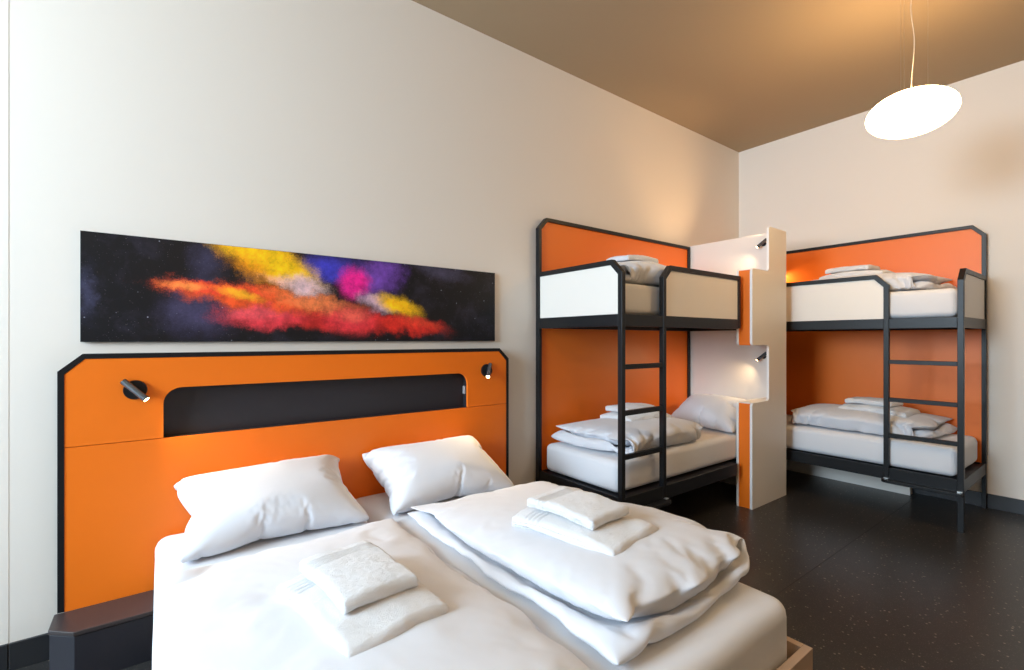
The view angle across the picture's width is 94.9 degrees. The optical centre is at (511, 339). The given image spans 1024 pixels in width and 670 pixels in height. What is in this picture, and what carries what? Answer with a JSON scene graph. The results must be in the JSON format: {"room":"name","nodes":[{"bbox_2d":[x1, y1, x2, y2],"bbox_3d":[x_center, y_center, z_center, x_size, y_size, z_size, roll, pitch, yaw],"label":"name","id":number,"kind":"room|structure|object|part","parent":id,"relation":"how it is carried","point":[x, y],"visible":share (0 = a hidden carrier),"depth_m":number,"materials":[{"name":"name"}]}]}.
{"room":"dormitory","nodes":[
{"label":"dormitory","id":0,"kind":"room"},
{"bbox_2d":[0,0,738,669],"bbox_3d":[-0.929,-0.415,3.014,9.320,3.630,0.200,0,0,-37],"label":"wall","id":1,"kind":"structure","parent":0,"point":[394,131],"depth_m":2.62,"materials":[{"name":"white paint"}]},
{"bbox_2d":[0,633,48,669],"bbox_3d":[-0.865,1.343,2.928,8.920,0.115,0.014,0,0,-37],"label":"baseboard","id":2,"kind":"structure","parent":1,"relation":"attached to","point":[32,650],"depth_m":2.01,"materials":[{"name":"grey wood"}]},
{"bbox_2d":[80,230,494,341],"bbox_3d":[-1.037,-0.239,2.794,2.263,0.501,0.018,0,0,-37],"label":"wall picture","id":3,"kind":"object","parent":1,"relation":"attached to","point":[133,288],"visible":1,"depth_m":2.54,"materials":[{"name":"multicoloured paper"}]},
{"bbox_2d":[16,470,1023,669],"bbox_3d":[0.709,1.450,0.823,9.320,0.100,5.670,0,0,-37],"label":"floor","id":4,"kind":"structure","parent":0,"point":[914,591],"depth_m":2.85,"materials":[{"name":"rubber"}]},
{"bbox_2d":[48,590,153,669],"bbox_3d":[-1.769,1.292,2.038,0.342,0.216,0.218,0,0,-37],"label":"nightstand","id":5,"kind":"object","parent":4,"relation":"on","point":[117,634],"visible":0.89,"depth_m":1.98,"materials":[{"name":"grey laminate"}]},
{"bbox_2d":[57,348,508,613],"bbox_3d":[-1.013,0.732,2.778,2.418,1.336,0.068,0,0,-37],"label":"headboard","id":6,"kind":"object","parent":4,"relation":"on","point":[121,459],"visible":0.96,"depth_m":2.37,"materials":[{"name":"orange laminate"}]},
{"bbox_2d":[120,379,149,401],"bbox_3d":[-1.730,0.234,2.157,0.108,0.108,0.073,0,0,-37],"label":"reading lamp","id":7,"kind":"object","parent":6,"relation":"attached to","point":[135,389],"visible":1,"depth_m":2.16,"materials":[{"name":"black metal"}]},
{"bbox_3d":[-1.000,0.278,2.760,2.374,0.384,0.018,0,0,-37],"label":"panel","id":8,"kind":"part","parent":6,"relation":"part of","materials":[{"name":"orange laminate"}]},
{"bbox_2d":[481,363,491,377],"bbox_3d":[-0.163,0.220,3.329,0.092,0.106,0.098,0,0,-37],"label":"reading lamp","id":9,"kind":"object","parent":6,"relation":"attached to","point":[486,370],"visible":1,"depth_m":3.33,"materials":[{"name":"black metal"}]},
{"bbox_2d":[536,218,740,508],"bbox_3d":[1.282,0.220,3.939,2.050,2.361,0.917,0,0,-37],"label":"bunk bed","id":10,"kind":"object","parent":4,"relation":"on","point":[592,355],"visible":0.74,"depth_m":3.72,"materials":[{"name":"black metal"}]},
{"bbox_3d":[0.460,-0.327,3.355,0.014,0.322,0.784,0,0,-37],"label":"guard panel","id":11,"kind":"part","parent":10,"relation":"part of","materials":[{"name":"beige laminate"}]},
{"bbox_3d":[0.471,0.432,3.341,0.035,1.912,0.820,0,0,-37],"label":"corner post","id":12,"kind":"part","parent":10,"relation":"part of","materials":[{"name":"black metal"}]},
{"bbox_3d":[1.020,0.213,4.290,2.050,2.349,0.042,0,0,-37],"label":"frame","id":13,"kind":"part","parent":10,"relation":"part of","materials":[{"name":"black metal"}]},
{"bbox_3d":[1.017,0.088,4.294,1.994,2.043,0.016,0,0,-37],"label":"panel","id":14,"kind":"part","parent":10,"relation":"part of","materials":[{"name":"orange laminate"}]},
{"bbox_3d":[1.277,1.069,3.945,2.043,0.093,0.816,0,0,-37],"label":"bed rail","id":15,"kind":"part","parent":10,"relation":"part of","materials":[{"name":"black metal"}]},
{"bbox_3d":[1.277,-0.126,3.945,2.043,0.080,0.816,0,0,-37],"label":"bed rail","id":16,"kind":"part","parent":10,"relation":"part of","materials":[{"name":"black metal"}]},
{"bbox_2d":[547,427,735,491],"bbox_3d":[1.274,0.911,3.969,2.002,0.218,0.738,0,0,-37],"label":"mattress","id":17,"kind":"object","parent":10,"relation":"on","point":[599,468],"visible":0.53,"depth_m":3.44,"materials":[{"name":"white fabric"}]},
{"bbox_2d":[551,417,702,453],"bbox_3d":[0.963,0.705,3.713,1.122,0.182,0.723,0,0,-37],"label":"duvet","id":18,"kind":"object","parent":17,"relation":"on","point":[601,434],"visible":0.76,"depth_m":3.44,"materials":[{"name":"white fabric"}]},
{"bbox_2d":[600,411,670,420],"bbox_3d":[1.004,0.610,3.803,0.512,0.080,0.351,0,0,-37],"label":"bath towel","id":19,"kind":"object","parent":18,"relation":"on","point":[650,415],"visible":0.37,"depth_m":3.67,"materials":[{"name":"white fabric"}]},
{"bbox_2d":[605,403,653,411],"bbox_3d":[0.968,0.549,3.789,0.362,0.063,0.253,0,0,-33],"label":"hand towel","id":20,"kind":"object","parent":19,"relation":"on","point":[628,406],"visible":0.53,"depth_m":3.73,"materials":[{"name":"white fabric"}]},
{"bbox_2d":[671,394,745,432],"bbox_3d":[1.819,0.653,4.328,0.406,0.283,0.650,0,0,-37],"label":"pillow","id":21,"kind":"object","parent":17,"relation":"on","point":[716,412],"visible":0.77,"depth_m":4.17,"materials":[{"name":"white fabric"}]},
{"bbox_2d":[625,283,658,314],"bbox_3d":[1.274,-0.277,3.969,2.004,0.218,0.739,0,0,-37],"label":"mattress","id":22,"kind":"object","parent":10,"relation":"on","point":[639,299],"visible":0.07,"depth_m":3.23,"materials":[{"name":"white fabric"}]},
{"bbox_2d":[617,262,665,286],"bbox_3d":[0.941,-0.483,3.709,1.122,0.182,0.723,0,0,-37],"label":"duvet","id":23,"kind":"object","parent":22,"relation":"on","point":[635,273],"visible":0.19,"depth_m":3.30,"materials":[{"name":"white fabric"}]},
{"bbox_2d":[626,261,664,265],"bbox_3d":[1.002,-0.576,3.802,0.519,0.082,0.353,0,0,-37],"label":"bath towel","id":24,"kind":"object","parent":23,"relation":"on","point":[646,262],"visible":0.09,"depth_m":3.63,"materials":[{"name":"white fabric"}]},
{"bbox_2d":[606,255,658,262],"bbox_3d":[0.967,-0.640,3.788,0.362,0.061,0.249,0,0,-33],"label":"hand towel","id":25,"kind":"object","parent":24,"relation":"on","point":[624,258],"visible":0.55,"depth_m":3.67,"materials":[{"name":"white fabric"}]},
{"bbox_3d":[1.274,1.043,3.949,1.986,0.018,0.770,0,0,-37],"label":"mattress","id":26,"kind":"part","parent":10,"relation":"part of","materials":[{"name":"black laminate"}]},
{"bbox_3d":[1.463,0.288,3.593,1.054,1.624,0.035,0,0,-37],"label":"guard rail","id":27,"kind":"part","parent":10,"relation":"part of","materials":[{"name":"black metal"}]},
{"bbox_3d":[1.464,-0.327,3.593,0.984,0.322,0.014,0,0,-37],"label":"guard panel","id":28,"kind":"part","parent":10,"relation":"part of","materials":[{"name":"beige laminate"}]},
{"bbox_2d":[690,227,785,509],"bbox_3d":[1.934,0.214,4.428,0.620,2.372,0.957,0,0,-37],"label":"divider","id":29,"kind":"object","parent":4,"relation":"on","point":[722,363],"visible":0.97,"depth_m":4.16,"materials":[{"name":"beige laminate"}]},
{"bbox_2d":[756,238,766,247],"bbox_3d":[2.276,-0.875,4.290,0.098,0.091,0.060,0,0,16],"label":"reading lamp","id":30,"kind":"object","parent":29,"relation":"attached to","point":[762,243],"visible":0.9,"depth_m":4.27,"materials":[{"name":"black metal"}]},
{"bbox_2d":[756,352,766,360],"bbox_3d":[2.276,0.155,4.290,0.098,0.091,0.060,0,0,16],"label":"reading lamp","id":31,"kind":"object","parent":29,"relation":"attached to","point":[763,356],"visible":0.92,"depth_m":4.27,"materials":[{"name":"black metal"}]},
{"bbox_2d":[776,636,812,669],"bbox_3d":[-0.303,1.250,1.952,1.874,0.300,2.090,0,0,-37],"label":"double bed","id":32,"kind":"object","parent":4,"relation":"on","point":[799,655],"visible":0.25,"depth_m":1.65,"materials":[{"name":"wood"},{"name":"charcoal laminate"}]},
{"bbox_2d":[152,521,367,669],"bbox_3d":[-0.714,1.060,1.670,0.900,0.276,2.045,0,0,-37],"label":"mattress","id":33,"kind":"object","parent":32,"relation":"on","point":[168,550],"visible":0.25,"depth_m":2.03,"materials":[{"name":"white fabric"}]},
{"bbox_2d":[174,455,368,562],"bbox_3d":[-1.170,0.766,2.304,0.786,0.298,0.483,0,0,-37],"label":"pillow","id":34,"kind":"object","parent":33,"relation":"on","point":[230,509],"visible":1,"depth_m":2.16,"materials":[{"name":"white fabric"}]},
{"bbox_2d":[155,518,590,669],"bbox_3d":[-0.498,0.864,1.448,1.009,0.112,1.643,0,0,-37],"label":"duvet","id":35,"kind":"object","parent":33,"relation":"on","point":[228,615],"visible":0.73,"depth_m":1.36,"materials":[{"name":"white fabric"}]},
{"bbox_2d":[276,574,448,657],"bbox_3d":[-0.479,0.802,1.478,0.509,0.083,0.337,0,0,44],"label":"bath towel","id":36,"kind":"object","parent":35,"relation":"on","point":[368,626],"visible":0.48,"depth_m":1.34,"materials":[{"name":"white fabric"}]},
{"bbox_2d":[299,540,417,614],"bbox_3d":[-0.498,0.743,1.510,0.249,0.060,0.358,0,0,-44],"label":"hand towel","id":37,"kind":"object","parent":36,"relation":"on","point":[359,574],"visible":1,"depth_m":1.45,"materials":[{"name":"white fabric"}]},
{"bbox_2d":[356,491,786,669],"bbox_3d":[0.021,1.060,2.219,0.931,0.276,2.046,0,0,-37],"label":"mattress","id":38,"kind":"object","parent":32,"relation":"on","point":[745,628],"visible":0.18,"depth_m":1.55,"materials":[{"name":"white fabric"}]},
{"bbox_2d":[362,435,513,515],"bbox_3d":[-0.436,0.766,2.836,0.783,0.298,0.483,0,0,-37],"label":"pillow","id":39,"kind":"object","parent":38,"relation":"on","point":[428,472],"visible":0.99,"depth_m":2.69,"materials":[{"name":"white fabric"}]},
{"bbox_2d":[407,481,749,665],"bbox_3d":[0.223,0.831,2.110,0.899,0.175,1.422,0,0,-37],"label":"duvet","id":40,"kind":"object","parent":38,"relation":"on","point":[663,582],"visible":0.72,"depth_m":1.65,"materials":[{"name":"white fabric"}]},
{"bbox_2d":[512,507,658,555],"bbox_3d":[0.289,0.743,1.913,0.507,0.080,0.336,0,0,44],"label":"bath towel","id":41,"kind":"object","parent":40,"relation":"on","point":[612,538],"visible":0.52,"depth_m":1.79,"materials":[{"name":"white fabric"}]},
{"bbox_2d":[527,486,628,529],"bbox_3d":[0.268,0.682,1.944,0.254,0.059,0.358,0,0,-43],"label":"hand towel","id":42,"kind":"object","parent":41,"relation":"on","point":[590,510],"visible":1,"depth_m":1.88,"materials":[{"name":"white fabric"}]},
{"bbox_2d":[773,494,919,596],"bbox_3d":[0.127,1.400,1.589,8.906,0.001,0.003,0,0,-37],"label":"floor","id":43,"kind":"structure","parent":4,"relation":"on","point":[919,494],"depth_m":3.11,"materials":[{"name":"grey"}]},
{"bbox_2d":[786,460,911,494],"bbox_3d":[3.142,1.269,4.850,0.070,0.262,1.530,0,0,-37],"label":"box","id":44,"kind":"object","parent":4,"relation":"on","point":[854,478],"visible":0.24,"depth_m":4.61,"materials":[{"name":"white paint"}]},
{"bbox_2d":[786,225,986,533],"bbox_3d":[2.964,0.220,4.456,0.917,2.361,2.060,0,0,-37],"label":"bunk bed","id":45,"kind":"object","parent":4,"relation":"on","point":[843,342],"visible":0.68,"depth_m":4.12,"materials":[{"name":"black metal"}]},
{"bbox_3d":[2.524,-0.327,4.399,0.014,0.322,1.554,0,0,-37],"label":"guard panel","id":46,"kind":"part","parent":45,"relation":"part of","materials":[{"name":"beige laminate"}]},
{"bbox_3d":[2.524,0.288,4.399,0.035,1.624,1.624,0,0,-37],"label":"guard rail","id":47,"kind":"part","parent":45,"relation":"part of","materials":[{"name":"black metal"}]},
{"bbox_2d":[786,414,976,475],"bbox_3d":[2.977,0.911,4.468,0.762,0.218,1.978,0,0,-37],"label":"mattress","id":48,"kind":"object","parent":45,"relation":"on","point":[941,459],"visible":0.46,"depth_m":3.86,"materials":[{"name":"white fabric"}]},
{"bbox_2d":[791,403,956,437],"bbox_3d":[3.168,0.705,4.240,0.723,0.182,1.145,0,0,-37],"label":"duvet","id":49,"kind":"object","parent":48,"relation":"on","point":[925,425],"visible":0.85,"depth_m":3.97,"materials":[{"name":"white fabric"}]},
{"bbox_2d":[838,403,919,417],"bbox_3d":[3.222,0.608,4.137,0.340,0.082,0.505,0,0,-33],"label":"bath towel","id":50,"kind":"object","parent":49,"relation":"on","point":[901,411],"visible":0.74,"depth_m":4.01,"materials":[{"name":"white fabric"}]},
{"bbox_2d":[845,397,902,406],"bbox_3d":[3.207,0.547,4.173,0.247,0.061,0.361,0,0,-30],"label":"hand towel","id":51,"kind":"object","parent":50,"relation":"on","point":[863,400],"visible":0.76,"depth_m":4.11,"materials":[{"name":"white fabric"}]},
{"bbox_3d":[2.965,1.043,4.476,0.770,0.018,2.029,0,0,-37],"label":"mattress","id":52,"kind":"part","parent":45,"relation":"part of","materials":[{"name":"black laminate"}]},
{"bbox_3d":[2.974,-0.126,4.456,0.816,0.080,2.043,0,0,-37],"label":"bed rail","id":53,"kind":"part","parent":45,"relation":"part of","materials":[{"name":"black metal"}]},
{"bbox_3d":[2.970,1.069,4.462,0.816,0.093,2.057,0,0,-37],"label":"bed rail","id":54,"kind":"part","parent":45,"relation":"part of","materials":[{"name":"black metal"}]},
{"bbox_2d":[890,288,956,318],"bbox_3d":[2.976,-0.276,4.467,0.762,0.217,1.978,0,0,-37],"label":"mattress","id":55,"kind":"object","parent":45,"relation":"on","point":[930,303],"visible":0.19,"depth_m":3.60,"materials":[{"name":"white fabric"}]},
{"bbox_2d":[812,272,956,291],"bbox_3d":[3.168,-0.483,4.240,0.723,0.182,1.145,0,0,-37],"label":"duvet","id":56,"kind":"object","parent":55,"relation":"on","point":[908,281],"visible":0.34,"depth_m":3.78,"materials":[{"name":"white fabric"}]},
{"bbox_2d":[819,270,894,278],"bbox_3d":[3.128,-0.580,4.263,0.337,0.082,0.505,0,0,-33],"label":"bath towel","id":57,"kind":"object","parent":56,"relation":"on","point":[849,273],"visible":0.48,"depth_m":4.13,"materials":[{"name":"white fabric"}]},
{"bbox_2d":[825,264,879,273],"bbox_3d":[3.116,-0.641,4.301,0.249,0.062,0.359,0,0,-30],"label":"hand towel","id":58,"kind":"object","parent":57,"relation":"on","point":[858,267],"visible":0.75,"depth_m":4.21,"materials":[{"name":"white fabric"}]},
{"bbox_3d":[3.575,0.432,3.648,0.820,1.912,0.035,0,0,-37],"label":"corner post","id":59,"kind":"part","parent":45,"relation":"part of","materials":[{"name":"black metal"}]},
{"bbox_3d":[3.590,-0.327,3.658,0.784,0.322,0.014,0,0,-37],"label":"guard panel","id":60,"kind":"part","parent":45,"relation":"part of","materials":[{"name":"beige laminate"}]},
{"bbox_2d":[412,0,1023,151],"bbox_3d":[0.709,-2.280,0.823,9.320,0.100,5.670,0,0,-37],"label":"ceiling","id":61,"kind":"structure","parent":0,"point":[740,75],"depth_m":3.60,"materials":[{"name":"beige paint"}]},
{"bbox_2d":[865,0,960,138],"bbox_3d":[2.466,-1.750,2.906,0.452,0.959,0.452,0,0,-37],"label":"pendant lamp","id":62,"kind":"object","parent":61,"relation":"hanging from","point":[915,111],"visible":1,"depth_m":2.79,"materials":[{"name":"white glass"}]},
{"bbox_3d":[2.466,-1.398,2.906,0.452,0.256,0.452,0,0,-37],"label":"lamp shade","id":63,"kind":"part","parent":62,"relation":"part of","materials":[{"name":"white glass"}]},
{"bbox_2d":[739,60,1023,499],"bbox_3d":[4.361,-0.415,3.552,0.200,3.630,5.270,0,0,-37],"label":"wall","id":64,"kind":"structure","parent":0,"point":[836,182],"depth_m":4.10,"materials":[{"name":"white paint"}]},
{"bbox_2d":[912,488,1023,514],"bbox_3d":[4.280,1.341,3.483,0.014,0.118,5.256,0,0,-37],"label":"baseboard","id":65,"kind":"structure","parent":64,"relation":"attached to","point":[1012,505],"depth_m":3.89,"materials":[{"name":"grey"}]}
]}

